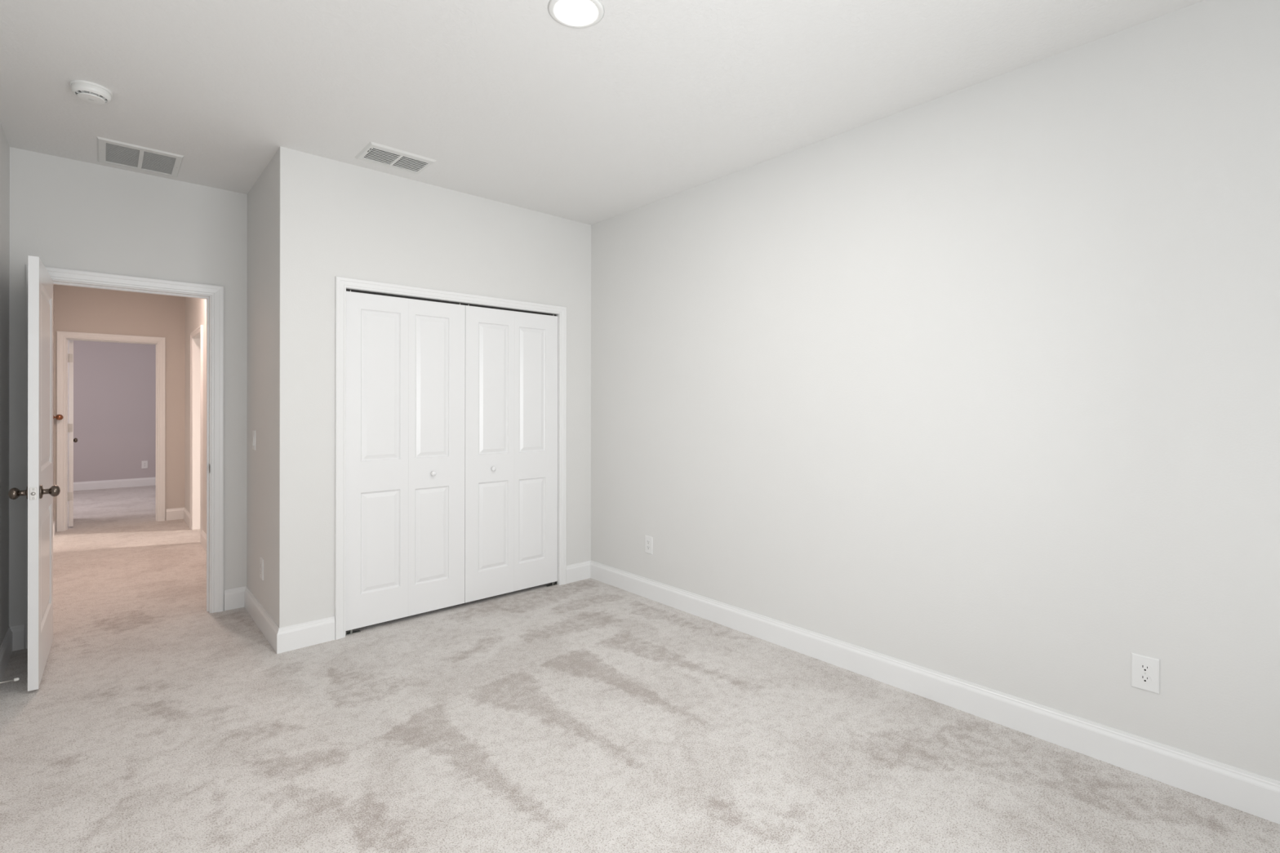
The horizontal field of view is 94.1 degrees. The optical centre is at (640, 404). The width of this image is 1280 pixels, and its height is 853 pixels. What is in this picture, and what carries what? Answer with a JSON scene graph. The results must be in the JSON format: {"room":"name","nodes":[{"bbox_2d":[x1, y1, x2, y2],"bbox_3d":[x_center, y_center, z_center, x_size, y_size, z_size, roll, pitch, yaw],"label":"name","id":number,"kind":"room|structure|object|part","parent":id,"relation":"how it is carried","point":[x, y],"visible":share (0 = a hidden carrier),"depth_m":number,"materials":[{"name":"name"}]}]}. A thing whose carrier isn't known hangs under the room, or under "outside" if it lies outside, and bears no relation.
{"room":"empty bedroom","nodes":[
{"label":"empty bedroom","id":0,"kind":"room"},
{"bbox_2d":[0,121,53,647],"bbox_3d":[-3.010,-0.030,2.680,0.127,2.743,9.537,0,0,-42],"label":"wall","id":1,"kind":"structure","parent":0,"point":[4,145],"depth_m":3.09,"materials":[{"name":"paint"}]},
{"bbox_2d":[0,677,19,684],"bbox_3d":[-2.911,1.274,2.742,0.077,0.022,0.022,0,0,-42],"label":"door stop","id":2,"kind":"object","parent":1,"relation":"attached to","point":[17,678],"visible":1,"depth_m":2.75,"materials":[{"name":"grey metal"}]},
{"bbox_3d":[-2.916,1.274,2.737,0.062,0.022,0.022,0,0,-42],"label":"rod","id":3,"kind":"part","parent":2,"relation":"part of","materials":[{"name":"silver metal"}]},
{"bbox_2d":[0,624,24,682],"bbox_3d":[-1.622,1.278,1.274,0.058,0.132,5.347,0,0,-42],"label":"baseboard","id":4,"kind":"structure","parent":1,"relation":"attached to","point":[14,639],"depth_m":3.19,"materials":[{"name":"white paint"}]},
{"bbox_2d":[53,519,55,537],"bbox_3d":[-4.832,1.273,4.797,0.014,0.132,3.955,0,0,-42],"label":"baseboard","id":5,"kind":"structure","parent":1,"relation":"attached to","point":[54,522],"depth_m":6.10,"materials":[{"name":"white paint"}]},
{"bbox_2d":[53,414,63,420],"bbox_3d":[-6.086,0.133,6.237,0.074,0.060,0.060,0,0,-42],"label":"door knob","id":6,"kind":"object","parent":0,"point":[59,417],"visible":1,"depth_m":6.22,"materials":[{"name":"orange metal"}]},
{"bbox_2d":[67,340,155,482],"bbox_3d":[-8.159,-0.037,9.846,4.840,2.743,0.120,0,0,-42],"label":"wall","id":7,"kind":"structure","parent":0,"point":[114,384],"depth_m":9.54,"materials":[{"name":"paint"}]},
{"bbox_2d":[73,477,155,490],"bbox_3d":[-8.488,1.268,9.462,3.600,0.132,0.014,0,0,-42],"label":"baseboard","id":8,"kind":"structure","parent":7,"relation":"attached to","point":[105,484],"depth_m":9.52,"materials":[{"name":"white paint"}]},
{"bbox_2d":[142,460,147,468],"bbox_3d":[-8.132,0.986,9.787,0.079,0.124,0.007,0,0,-42],"label":"wall outlet","id":9,"kind":"object","parent":7,"relation":"attached to","point":[144,464],"visible":1,"depth_m":9.79,"materials":[{"name":"white plastic"}]},
{"bbox_2d":[53,284,185,531],"bbox_3d":[-4.517,-0.032,7.817,7.300,2.743,0.115,0,0,-42],"label":"wall","id":10,"kind":"structure","parent":0,"point":[76,308],"depth_m":6.78,"materials":[{"name":"paint"}]},
{"bbox_2d":[67,340,77,526],"bbox_3d":[-6.412,0.312,6.694,0.755,2.010,0.174,0,0,44],"label":"door","id":11,"kind":"structure","parent":10,"relation":"in","point":[70,343],"depth_m":6.44,"materials":[{"name":"white paint"}]},
{"bbox_2d":[56,330,165,532],"bbox_3d":[-5.842,0.282,6.612,0.896,2.112,0.134,0,0,-42],"label":"trim","id":12,"kind":"structure","parent":10,"relation":"attached to","point":[62,337],"depth_m":6.43,"materials":[{"name":"white paint"}]},
{"bbox_3d":[-6.112,0.282,6.291,0.066,2.112,0.019,0,0,-42],"label":"casing","id":13,"kind":"part","parent":12,"relation":"part of","materials":[{"name":"white paint"}]},
{"bbox_3d":[-5.802,-0.741,6.569,0.896,0.066,0.019,0,0,-42],"label":"head casing","id":14,"kind":"part","parent":12,"relation":"part of","materials":[{"name":"white paint"}]},
{"bbox_3d":[-5.495,0.282,6.846,0.066,2.112,0.019,0,0,-42],"label":"casing","id":15,"kind":"part","parent":12,"relation":"part of","materials":[{"name":"white paint"}]},
{"bbox_2d":[8,146,247,648],"bbox_3d":[-3.063,-0.030,3.649,1.091,2.743,0.115,0,0,-42],"label":"wall","id":16,"kind":"structure","parent":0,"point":[67,213],"depth_m":3.56,"materials":[{"name":"paint"}]},
{"bbox_2d":[8,255,60,691],"bbox_3d":[-3.062,0.319,3.050,0.174,2.018,0.768,0,0,-41],"label":"door","id":17,"kind":"structure","parent":16,"relation":"in","point":[40,491],"depth_m":2.83,"materials":[{"name":"white paint"}]},
{"bbox_3d":[-2.897,0.414,2.780,0.070,0.065,0.065,0,0,-41],"label":"knob","id":18,"kind":"part","parent":17,"relation":"part of","materials":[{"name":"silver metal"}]},
{"bbox_3d":[-2.818,0.414,2.768,0.024,0.057,0.002,0,0,-41],"label":"latch plate","id":19,"kind":"part","parent":17,"relation":"part of","materials":[{"name":"silver metal"}]},
{"bbox_3d":[-2.818,0.414,2.848,0.070,0.065,0.065,0,0,-41],"label":"knob","id":20,"kind":"part","parent":17,"relation":"part of","materials":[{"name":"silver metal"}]},
{"bbox_2d":[25,264,224,648],"bbox_3d":[-3.088,0.286,3.628,0.898,2.112,0.153,0,0,-42],"label":"door frame","id":21,"kind":"structure","parent":16,"relation":"attached to","point":[214,295],"depth_m":3.84,"materials":[{"name":"white paint"}]},
{"bbox_3d":[-3.352,0.285,3.299,0.066,2.112,0.019,0,0,-42],"label":"casing","id":22,"kind":"part","parent":21,"relation":"part of","materials":[{"name":"white paint"}]},
{"bbox_3d":[-3.041,-0.737,3.578,0.898,0.066,0.019,0,0,-42],"label":"head casing","id":23,"kind":"part","parent":21,"relation":"part of","materials":[{"name":"white paint"}]},
{"bbox_3d":[-2.733,0.286,3.856,0.066,2.112,0.019,0,0,-42],"label":"casing","id":24,"kind":"part","parent":21,"relation":"part of","materials":[{"name":"white paint"}]},
{"bbox_2d":[184,152,275,622],"bbox_3d":[-3.643,-0.031,5.195,0.115,2.743,4.952,0,0,-42],"label":"wall","id":25,"kind":"structure","parent":0,"point":[261,197],"depth_m":3.67,"materials":[{"name":"paint"}]},
{"bbox_2d":[165,507,190,528],"bbox_3d":[-5.151,1.273,6.654,0.173,0.132,0.767,0,0,-42],"label":"baseboard","id":26,"kind":"structure","parent":25,"relation":"attached to","point":[176,513],"depth_m":6.91,"materials":[{"name":"white paint"}]},
{"bbox_2d":[190,324,203,544],"bbox_3d":[-4.476,0.287,6.106,0.134,2.105,0.920,0,0,-42],"label":"trim","id":27,"kind":"structure","parent":25,"relation":"attached to","point":[197,335],"depth_m":6.38,"materials":[{"name":"white paint"}]},
{"bbox_3d":[-4.809,0.287,6.389,0.019,2.105,0.053,0,0,-42],"label":"casing","id":28,"kind":"part","parent":27,"relation":"part of","materials":[{"name":"white paint"}]},
{"bbox_3d":[-4.517,-0.739,6.067,0.019,0.053,0.920,0,0,-42],"label":"head casing","id":29,"kind":"part","parent":27,"relation":"part of","materials":[{"name":"white paint"}]},
{"bbox_3d":[-4.229,0.288,5.745,0.019,2.105,0.053,0,0,-42],"label":"casing","id":30,"kind":"part","parent":27,"relation":"part of","materials":[{"name":"white paint"}]},
{"bbox_2d":[200,530,206,551],"bbox_3d":[-3.470,1.275,4.904,0.014,0.132,2.293,0,0,-42],"label":"baseboard","id":31,"kind":"structure","parent":25,"relation":"attached to","point":[203,536],"depth_m":5.56,"materials":[{"name":"white paint"}]},
{"bbox_2d":[252,430,255,450],"bbox_3d":[-2.441,0.225,3.764,0.012,0.123,0.075,0,0,-42],"label":"light switch","id":32,"kind":"object","parent":25,"relation":"attached to","point":[253,431],"visible":1,"depth_m":3.75,"materials":[{"name":"white plastic"}]},
{"bbox_2d":[259,557,263,580],"bbox_3d":[-2.274,0.987,3.581,0.007,0.124,0.079,0,0,-42],"label":"wall outlet","id":33,"kind":"object","parent":25,"relation":"attached to","point":[261,560],"visible":1,"depth_m":3.57,"materials":[{"name":"white plastic"}]},
{"bbox_2d":[223,586,334,653],"bbox_3d":[-2.228,1.277,3.645,1.049,0.132,0.288,0,0,42],"label":"baseboard","id":34,"kind":"structure","parent":25,"relation":"attached to","point":[295,637],"depth_m":3.36,"materials":[{"name":"white paint"}]},
{"bbox_2d":[275,146,591,627],"bbox_3d":[-1.206,-0.028,3.979,2.112,2.743,0.115,0,0,-42],"label":"wall","id":35,"kind":"structure","parent":0,"point":[333,218],"depth_m":3.46,"materials":[{"name":"paint"}]},
{"bbox_2d":[345,289,465,635],"bbox_3d":[-1.435,0.336,3.709,0.737,2.014,0.061,0,0,-42],"label":"door","id":36,"kind":"structure","parent":35,"relation":"in","point":[406,357],"depth_m":3.69,"materials":[{"name":"white paint"}]},
{"bbox_3d":[-1.316,0.439,3.796,0.033,0.033,0.031,0,0,-42],"label":"knob","id":37,"kind":"part","parent":36,"relation":"part of","materials":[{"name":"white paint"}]},
{"bbox_2d":[334,275,566,639],"bbox_3d":[-1.188,0.305,3.984,1.595,2.077,0.134,0,0,-42],"label":"trim","id":38,"kind":"structure","parent":35,"relation":"attached to","point":[342,283],"depth_m":3.50,"materials":[{"name":"white paint"}]},
{"bbox_3d":[-1.721,0.305,3.426,0.056,2.077,0.019,0,0,-42],"label":"casing","id":39,"kind":"part","parent":38,"relation":"part of","materials":[{"name":"white paint"}]},
{"bbox_3d":[-1.148,-0.705,3.941,1.595,0.056,0.019,0,0,-42],"label":"head casing","id":40,"kind":"part","parent":38,"relation":"part of","materials":[{"name":"white paint"}]},
{"bbox_3d":[-0.577,0.306,4.455,0.056,2.077,0.019,0,0,-42],"label":"casing","id":41,"kind":"part","parent":38,"relation":"part of","materials":[{"name":"white paint"}]},
{"bbox_2d":[346,288,556,315],"bbox_3d":[-1.184,-0.662,3.981,1.471,0.023,0.032,0,0,-42],"label":"door track","id":42,"kind":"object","parent":35,"relation":"attached to","point":[347,290],"depth_m":3.88,"materials":[{"name":"black"}]},
{"bbox_2d":[464,304,557,603],"bbox_3d":[-0.887,0.337,4.202,0.734,2.014,0.061,0,0,-42],"label":"door","id":43,"kind":"structure","parent":35,"relation":"in","point":[511,357],"depth_m":4.18,"materials":[{"name":"white paint"}]},
{"bbox_2d":[566,560,591,583],"bbox_3d":[-0.469,1.279,4.557,0.240,0.132,0.014,0,0,-42],"label":"baseboard","id":44,"kind":"structure","parent":35,"relation":"attached to","point":[580,571],"depth_m":4.55,"materials":[{"name":"white paint"}]},
{"bbox_2d":[0,0,1204,225],"bbox_3d":[-2.683,-1.451,5.706,7.440,0.100,13.600,0,0,-42],"label":"ceiling","id":45,"kind":"structure","parent":0,"point":[649,102],"depth_m":2.55,"materials":[{"name":"white paint"}]},
{"bbox_2d":[69,80,112,103],"bbox_3d":[-2.430,-1.375,2.640,0.140,0.050,0.140,0,0,-42],"label":"smoke detector","id":46,"kind":"object","parent":45,"relation":"attached to","point":[89,91],"visible":1,"depth_m":2.61,"materials":[{"name":"white plastic"}]},
{"bbox_2d":[96,136,183,177],"bbox_3d":[-2.842,-1.442,3.390,0.364,0.103,0.420,0,0,-42],"label":"ceiling vent","id":47,"kind":"object","parent":45,"relation":"in","point":[111,152],"visible":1,"depth_m":3.37,"materials":[{"name":"white metal"}]},
{"bbox_2d":[355,141,436,174],"bbox_3d":[-1.388,-1.440,3.391,0.363,0.103,0.270,0,0,-42],"label":"ceiling vent","id":48,"kind":"object","parent":45,"relation":"in","point":[375,153],"visible":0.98,"depth_m":3.39,"materials":[{"name":"white metal"}]},
{"bbox_2d":[547,0,604,27],"bbox_3d":[-0.226,-1.395,2.113,0.200,0.006,0.200,0,0,-42],"label":"recessed light","id":49,"kind":"object","parent":45,"relation":"in","point":[569,13],"visible":1,"depth_m":2.12,"materials":[{"name":"white plastic"}]},
{"bbox_2d":[555,0,596,23],"bbox_3d":[-0.226,-1.396,2.113,0.147,0.003,0.147,0,0,-42],"label":"diffuser","id":50,"kind":"object","parent":49,"relation":"attached to","point":[566,11],"depth_m":2.12,"materials":[{"name":"white plastic"}]},
{"bbox_2d":[0,484,1279,852],"bbox_3d":[-2.686,1.392,5.706,7.440,0.100,13.600,0,0,-42],"label":"floor","id":51,"kind":"structure","parent":0,"point":[589,715],"depth_m":2.34,"materials":[{"name":"carpet"}]},
{"bbox_2d":[591,0,1279,781],"bbox_3d":[0.870,-0.025,3.342,0.120,2.743,5.330,0,0,-42],"label":"wall","id":52,"kind":"structure","parent":0,"point":[979,384],"depth_m":2.54,"materials":[{"name":"paint"}]},
{"bbox_2d":[644,535,653,554],"bbox_3d":[0.060,0.976,4.145,0.007,0.120,0.074,0,0,-42],"label":"wall outlet","id":53,"kind":"object","parent":52,"relation":"attached to","point":[648,540],"visible":1,"depth_m":4.14,"materials":[{"name":"white plastic"}]},
{"bbox_2d":[590,560,1279,824],"bbox_3d":[1.065,1.281,3.022,0.014,0.132,4.350,0,0,-42],"label":"baseboard","id":54,"kind":"structure","parent":52,"relation":"attached to","point":[1250,793],"depth_m":2.50,"materials":[{"name":"white paint"}]},
{"bbox_2d":[1131,653,1159,693],"bbox_3d":[1.838,0.978,2.169,0.007,0.124,0.079,0,0,-42],"label":"wall outlet","id":55,"kind":"object","parent":52,"relation":"attached to","point":[1145,670],"visible":1,"depth_m":2.17,"materials":[{"name":"white plastic"}]},
{"bbox_2d":[1138,674,1151,684],"bbox_3d":[1.836,0.998,2.167,0.002,0.028,0.034,0,0,-42],"label":"receptacle","id":56,"kind":"object","parent":55,"relation":"attached to","point":[1143,678],"depth_m":2.17,"materials":[{"name":"white plastic"}]},
{"bbox_2d":[1138,663,1151,672],"bbox_3d":[1.836,0.959,2.167,0.002,0.028,0.034,0,0,-42],"label":"receptacle","id":57,"kind":"object","parent":55,"relation":"attached to","point":[1143,668],"depth_m":2.17,"materials":[{"name":"white plastic"}]}
]}

